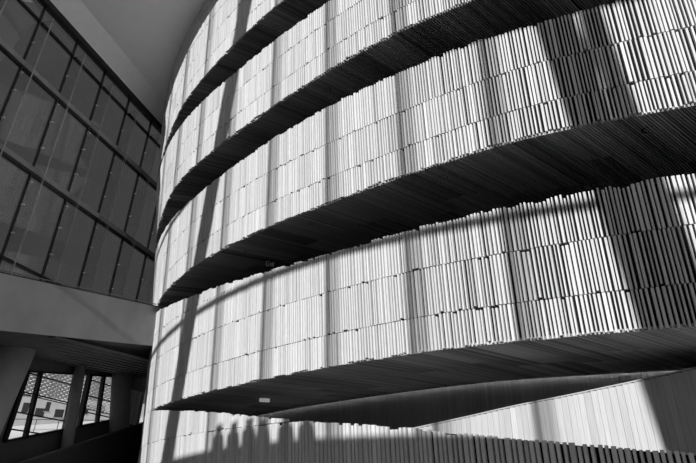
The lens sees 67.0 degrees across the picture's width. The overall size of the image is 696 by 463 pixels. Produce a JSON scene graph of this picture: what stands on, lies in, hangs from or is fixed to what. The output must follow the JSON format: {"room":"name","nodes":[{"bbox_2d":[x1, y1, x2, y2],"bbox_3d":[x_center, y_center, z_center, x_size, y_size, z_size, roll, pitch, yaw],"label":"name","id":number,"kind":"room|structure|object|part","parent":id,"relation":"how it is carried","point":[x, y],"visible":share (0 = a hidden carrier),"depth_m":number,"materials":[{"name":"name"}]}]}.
{"room":"building atrium","nodes":[
{"label":"building atrium","id":0,"kind":"room"},
{"bbox_2d":[0,359,146,462],"bbox_3d":[-12.689,5.630,16.087,0.400,7.350,20.200,-6,-28,14],"label":"wall","id":1,"kind":"structure","parent":0,"point":[16,451],"depth_m":20.40,"materials":[{"name":"concrete"}]},
{"bbox_2d":[2,371,72,441],"bbox_3d":[-11.562,6.602,19.982,0.240,2.881,2.845,-6,-28,14],"label":"window","id":2,"kind":"structure","parent":1,"relation":"in","point":[35,394],"depth_m":19.34,"materials":[{"name":"black paint"}]},
{"bbox_2d":[0,0,161,304],"bbox_3d":[-12.755,-4.439,18.453,0.836,12.720,25.290,-6,-28,14],"label":"window","id":3,"kind":"structure","parent":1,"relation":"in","point":[79,151],"depth_m":22.63,"materials":[{"name":"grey glass"}]},
{"bbox_3d":[-13.109,-5.202,18.879,0.020,3.690,1.870,-6,-28,14],"label":"glass pane","id":4,"kind":"part","parent":3,"relation":"part of","materials":[{"name":"grey glass"}]},
{"bbox_3d":[-12.695,-1.094,18.869,0.020,3.490,1.870,-6,-28,14],"label":"glass pane","id":5,"kind":"part","parent":3,"relation":"part of","materials":[{"name":"grey glass"}]},
{"bbox_3d":[-13.045,-7.981,20.305,0.020,2.440,1.870,-6,-28,14],"label":"glass pane","id":6,"kind":"part","parent":3,"relation":"part of","materials":[{"name":"grey glass"}]},
{"bbox_3d":[-12.261,2.147,19.304,0.020,1.740,1.870,-6,-28,14],"label":"glass pane","id":7,"kind":"part","parent":3,"relation":"part of","materials":[{"name":"grey glass"}]},
{"bbox_3d":[-12.273,-3.485,19.009,0.183,11.350,0.013,-19,-34,35],"label":"tie rod","id":8,"kind":"part","parent":3,"relation":"part of","materials":[{"name":"grey metal"}]},
{"bbox_3d":[-12.620,-4.340,20.535,0.020,3.690,1.870,-6,-28,14],"label":"glass pane","id":9,"kind":"part","parent":3,"relation":"part of","materials":[{"name":"grey glass"}]},
{"bbox_3d":[-13.010,-9.471,21.070,0.020,0.790,1.870,-6,-28,14],"label":"glass pane","id":10,"kind":"part","parent":3,"relation":"part of","materials":[{"name":"grey glass"}]},
{"bbox_3d":[-12.206,-0.232,20.525,0.020,3.490,1.870,-6,-28,14],"label":"glass pane","id":11,"kind":"part","parent":3,"relation":"part of","materials":[{"name":"grey glass"}]},
{"bbox_3d":[-11.784,-2.624,20.665,0.183,11.350,0.013,-19,-34,35],"label":"tie rod","id":12,"kind":"part","parent":3,"relation":"part of","materials":[{"name":"grey metal"}]},
{"bbox_3d":[-12.555,-7.120,21.962,0.020,2.440,1.870,-6,-28,14],"label":"glass pane","id":13,"kind":"part","parent":3,"relation":"part of","materials":[{"name":"grey glass"}]},
{"bbox_3d":[-12.521,-8.610,22.726,0.020,0.790,1.870,-6,-28,14],"label":"glass pane","id":14,"kind":"part","parent":3,"relation":"part of","materials":[{"name":"grey glass"}]},
{"bbox_3d":[-12.130,-3.479,22.191,0.020,3.690,1.870,-6,-28,14],"label":"glass pane","id":15,"kind":"part","parent":3,"relation":"part of","materials":[{"name":"grey glass"}]},
{"bbox_3d":[-11.716,0.629,22.181,0.020,3.490,1.870,-6,-28,14],"label":"glass pane","id":16,"kind":"part","parent":3,"relation":"part of","materials":[{"name":"grey glass"}]},
{"bbox_3d":[-12.066,-6.258,23.618,0.020,2.440,1.870,-6,-28,14],"label":"glass pane","id":17,"kind":"part","parent":3,"relation":"part of","materials":[{"name":"grey glass"}]},
{"bbox_3d":[-11.295,-1.762,22.322,0.183,11.350,0.013,-19,-34,35],"label":"tie rod","id":18,"kind":"part","parent":3,"relation":"part of","materials":[{"name":"grey metal"}]},
{"bbox_3d":[-12.031,-7.748,24.383,0.020,0.790,1.870,-6,-28,14],"label":"glass pane","id":19,"kind":"part","parent":3,"relation":"part of","materials":[{"name":"grey glass"}]},
{"bbox_3d":[-11.641,-2.617,23.848,0.020,3.690,1.870,-6,-28,14],"label":"glass pane","id":20,"kind":"part","parent":3,"relation":"part of","materials":[{"name":"grey glass"}]},
{"bbox_3d":[-12.902,-9.975,21.300,0.300,0.280,25.090,-6,-28,14],"label":"head rail","id":21,"kind":"part","parent":3,"relation":"part of","materials":[{"name":"black metal"}]},
{"bbox_3d":[-11.227,1.491,23.837,0.020,3.490,1.870,-6,-28,14],"label":"glass pane","id":22,"kind":"part","parent":3,"relation":"part of","materials":[{"name":"grey glass"}]},
{"bbox_3d":[-11.577,-5.397,25.274,0.020,2.440,1.870,-6,-28,14],"label":"glass pane","id":23,"kind":"part","parent":3,"relation":"part of","materials":[{"name":"grey glass"}]},
{"bbox_3d":[-10.805,-0.901,23.978,0.183,11.350,0.013,-19,-34,35],"label":"tie rod","id":24,"kind":"part","parent":3,"relation":"part of","materials":[{"name":"grey metal"}]},
{"bbox_3d":[-11.542,-6.887,26.039,0.020,0.790,1.870,-6,-28,14],"label":"glass pane","id":25,"kind":"part","parent":3,"relation":"part of","materials":[{"name":"grey glass"}]},
{"bbox_3d":[-11.152,-1.756,25.504,0.020,3.690,1.870,-6,-28,14],"label":"glass pane","id":26,"kind":"part","parent":3,"relation":"part of","materials":[{"name":"grey glass"}]},
{"bbox_3d":[-10.738,2.352,25.494,0.020,3.490,1.870,-6,-28,14],"label":"glass pane","id":27,"kind":"part","parent":3,"relation":"part of","materials":[{"name":"grey glass"}]},
{"bbox_3d":[-11.087,-4.535,26.930,0.020,2.440,1.870,-6,-28,14],"label":"glass pane","id":28,"kind":"part","parent":3,"relation":"part of","materials":[{"name":"grey glass"}]},
{"bbox_3d":[-11.053,-6.025,27.695,0.020,0.790,1.870,-6,-28,14],"label":"glass pane","id":29,"kind":"part","parent":3,"relation":"part of","materials":[{"name":"grey glass"}]},
{"bbox_3d":[-10.316,-0.039,25.634,0.183,11.350,0.013,-19,-34,35],"label":"tie rod","id":30,"kind":"part","parent":3,"relation":"part of","materials":[{"name":"grey metal"}]},
{"bbox_3d":[-10.662,-0.894,27.160,0.020,3.690,1.870,-6,-28,14],"label":"glass pane","id":31,"kind":"part","parent":3,"relation":"part of","materials":[{"name":"grey glass"}]},
{"bbox_3d":[-10.248,3.214,27.150,0.020,3.490,1.870,-6,-28,14],"label":"glass pane","id":32,"kind":"part","parent":3,"relation":"part of","materials":[{"name":"grey glass"}]},
{"bbox_3d":[-10.598,-3.674,28.587,0.020,2.440,1.870,-6,-28,14],"label":"glass pane","id":33,"kind":"part","parent":3,"relation":"part of","materials":[{"name":"grey glass"}]},
{"bbox_3d":[-10.173,-0.033,28.816,0.020,3.690,1.870,-6,-28,14],"label":"glass pane","id":34,"kind":"part","parent":3,"relation":"part of","materials":[{"name":"grey glass"}]},
{"bbox_3d":[-10.563,-5.164,29.352,0.020,0.790,1.870,-6,-28,14],"label":"glass pane","id":35,"kind":"part","parent":3,"relation":"part of","materials":[{"name":"grey glass"}]},
{"bbox_2d":[0,269,162,378],"bbox_3d":[-10.952,2.471,16.684,4.898,3.255,21.114,-6,-28,14],"label":"balcony","id":36,"kind":"object","parent":1,"relation":"attached to","point":[66,325],"visible":0.93,"depth_m":17.67,"materials":[{"name":"concrete"}]},
{"bbox_3d":[-10.654,0.294,14.407,0.040,1.449,15.602,-11,-30,22],"label":"handrail","id":37,"kind":"part","parent":36,"relation":"part of","materials":[{"name":"black metal"}]},
{"bbox_3d":[-10.174,8.217,24.683,0.080,1.500,1.110,-6,-28,14],"label":"slatted panel","id":38,"kind":"part","parent":1,"relation":"part of","materials":[{"name":"grey wood"}]},
{"bbox_2d":[81,0,206,101],"bbox_3d":[19.905,-3.556,34.502,59.377,0.450,98.499,-5,-28,12],"label":"ceiling","id":39,"kind":"structure","parent":0,"point":[152,34],"depth_m":24.10,"materials":[{"name":"white paint"}]},
{"bbox_2d":[50,0,164,124],"bbox_3d":[-8.844,-4.340,33.420,0.954,1.230,41.000,-6,-28,14],"label":"bulkhead","id":40,"kind":"object","parent":39,"relation":"attached to","point":[75,12],"depth_m":25.04,"materials":[{"name":"grey paint"}]},
{"bbox_2d":[76,375,695,462],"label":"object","id":41,"kind":"structure","parent":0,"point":[82,409],"depth_m":11.36,"materials":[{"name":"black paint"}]},
{"bbox_3d":[1.925,7.729,15.909,11.941,4.652,40.096,24,-35,-37],"label":"ramp balustrade","id":42,"kind":"part","parent":41,"relation":"part of","materials":[{"name":"white wood"}]},
{"bbox_2d":[251,368,687,428],"bbox_3d":[3.197,1.424,21.795,9.944,20.700,36.930,24,-35,-37],"label":"wall","id":43,"kind":"structure","parent":0,"point":[418,407],"depth_m":13.53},
{"bbox_2d":[156,0,329,190],"bbox_3d":[1.656,-6.714,23.758,45.267,4.442,15.006,-21,-35,36],"label":"gallery","id":44,"kind":"object","parent":43,"relation":"attached to","point":[224,35],"visible":0.37,"depth_m":20.55,"materials":[{"name":"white wood"}]},
{"bbox_2d":[155,0,632,249],"bbox_3d":[2.048,-2.716,21.959,44.127,3.555,14.791,-22,-35,37],"label":"gallery","id":45,"kind":"object","parent":43,"relation":"attached to","point":[346,47],"visible":0.4,"depth_m":15.52,"materials":[{"name":"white wood"}]},
{"bbox_2d":[144,174,695,415],"bbox_3d":[2.920,4.307,18.232,41.088,3.810,14.499,-23,-36,38],"label":"gallery","id":46,"kind":"object","parent":43,"relation":"attached to","point":[520,293],"visible":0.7,"depth_m":10.94,"materials":[{"name":"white wood"}]},
{"bbox_2d":[259,398,269,401],"bbox_3d":[-2.476,4.973,15.628,0.300,0.170,0.100,7,-28,-10],"label":"box","id":47,"kind":"object","parent":46,"relation":"attached to","point":[260,399],"visible":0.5,"depth_m":15.57,"materials":[{"name":"white"}]},
{"bbox_2d":[153,0,695,307],"bbox_3d":[2.632,1.035,19.968,42.310,3.168,14.867,-23,-36,38],"label":"gallery","id":48,"kind":"object","parent":43,"relation":"attached to","point":[536,115],"visible":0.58,"depth_m":12.28,"materials":[{"name":"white wood"}]},
{"bbox_2d":[264,260,275,268],"bbox_3d":[-2.474,1.024,16.750,0.340,0.290,0.057,8,-28,-13],"label":"sign","id":49,"kind":"object","parent":48,"relation":"attached to","point":[268,263],"visible":0.98,"depth_m":16.72,"materials":[{"name":"grey"}]},
{"bbox_3d":[-0.359,15.477,26.337,120.000,0.300,89.000,1,-27,0],"label":"floor","id":50,"kind":"structure","parent":0,"visible":0},
{"bbox_2d":[0,345,35,434],"bbox_3d":[-11.527,6.273,15.919,1.595,6.346,2.530,-6,-28,14],"label":"column","id":51,"kind":"structure","parent":50,"relation":"on","point":[15,362],"depth_m":16.78,"materials":[{"name":"grey concrete"}]},
{"bbox_2d":[60,364,85,448],"bbox_3d":[-10.800,8.336,20.180,0.419,6.397,1.132,-6,-28,14],"label":"column","id":52,"kind":"structure","parent":50,"relation":"on","point":[68,436],"depth_m":20.59,"materials":[{"name":"grey concrete"}]},
{"bbox_2d":[18,422,142,462],"bbox_3d":[-9.853,7.664,16.695,0.400,4.403,10.519,-6,-28,14],"label":"balustrade","id":53,"kind":"object","parent":50,"relation":"on","point":[123,445],"visible":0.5,"depth_m":19.78,"materials":[{"name":"black"}]},
{"bbox_2d":[108,372,131,432],"bbox_3d":[-10.020,9.501,22.906,0.837,7.007,2.549,-6,-28,14],"label":"column","id":54,"kind":"structure","parent":50,"relation":"on","point":[120,398],"depth_m":23.07,"materials":[{"name":"grey concrete"}]},
{"bbox_2d":[407,367,695,455],"bbox_3d":[8.903,4.723,9.900,21.750,4.205,4.082,-8,-28,17],"label":"wall","id":55,"kind":"structure","parent":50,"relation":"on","point":[658,412],"depth_m":9.93,"materials":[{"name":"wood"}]},
{"label":"outside","id":56,"kind":"structure","parent":0,"visible":0},
{"bbox_2d":[9,418,142,438],"bbox_3d":[-16.834,12.032,30.227,17.314,6.300,32.749,19,-32,-31],"label":"ground","id":57,"kind":"structure","parent":56,"point":[41,428],"depth_m":34.11,"materials":[{"name":"white stone"}]},
{"bbox_2d":[16,419,102,433],"bbox_3d":[-16.874,11.454,30.491,0.040,2.771,14.005,-6,-28,14],"label":"terrace railing","id":58,"kind":"object","parent":57,"relation":"on","point":[16,419],"visible":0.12,"depth_m":29.56,"materials":[{"name":"grey metal"}]},
{"bbox_3d":[-16.863,10.995,30.726,0.040,1.740,14.005,-6,-28,14],"label":"handrail","id":59,"kind":"part","parent":58,"relation":"part of","materials":[{"name":"grey metal"}]},
{"bbox_2d":[13,373,145,462],"bbox_3d":[-25.275,13.343,44.661,18.500,12.000,7.060,8,-28,-13],"label":"building","id":60,"kind":"structure","parent":57,"relation":"on","point":[45,408],"depth_m":41.23,"materials":[{"name":"stone"}]},
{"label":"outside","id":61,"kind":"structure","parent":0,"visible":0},
{"bbox_2d":[23,373,111,413],"bbox_3d":[-16.216,8.533,31.349,0.392,3.425,10.450,-6,-28,14],"label":"screen","id":62,"kind":"object","parent":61,"point":[44,375],"visible":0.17,"depth_m":30.25,"materials":[{"name":"white metal"}]},
{"bbox_3d":[-16.397,10.049,30.615,0.060,0.050,10.400,-6,-28,14],"label":"rail","id":63,"kind":"part","parent":62,"relation":"part of","materials":[{"name":"grey metal"}]}
]}

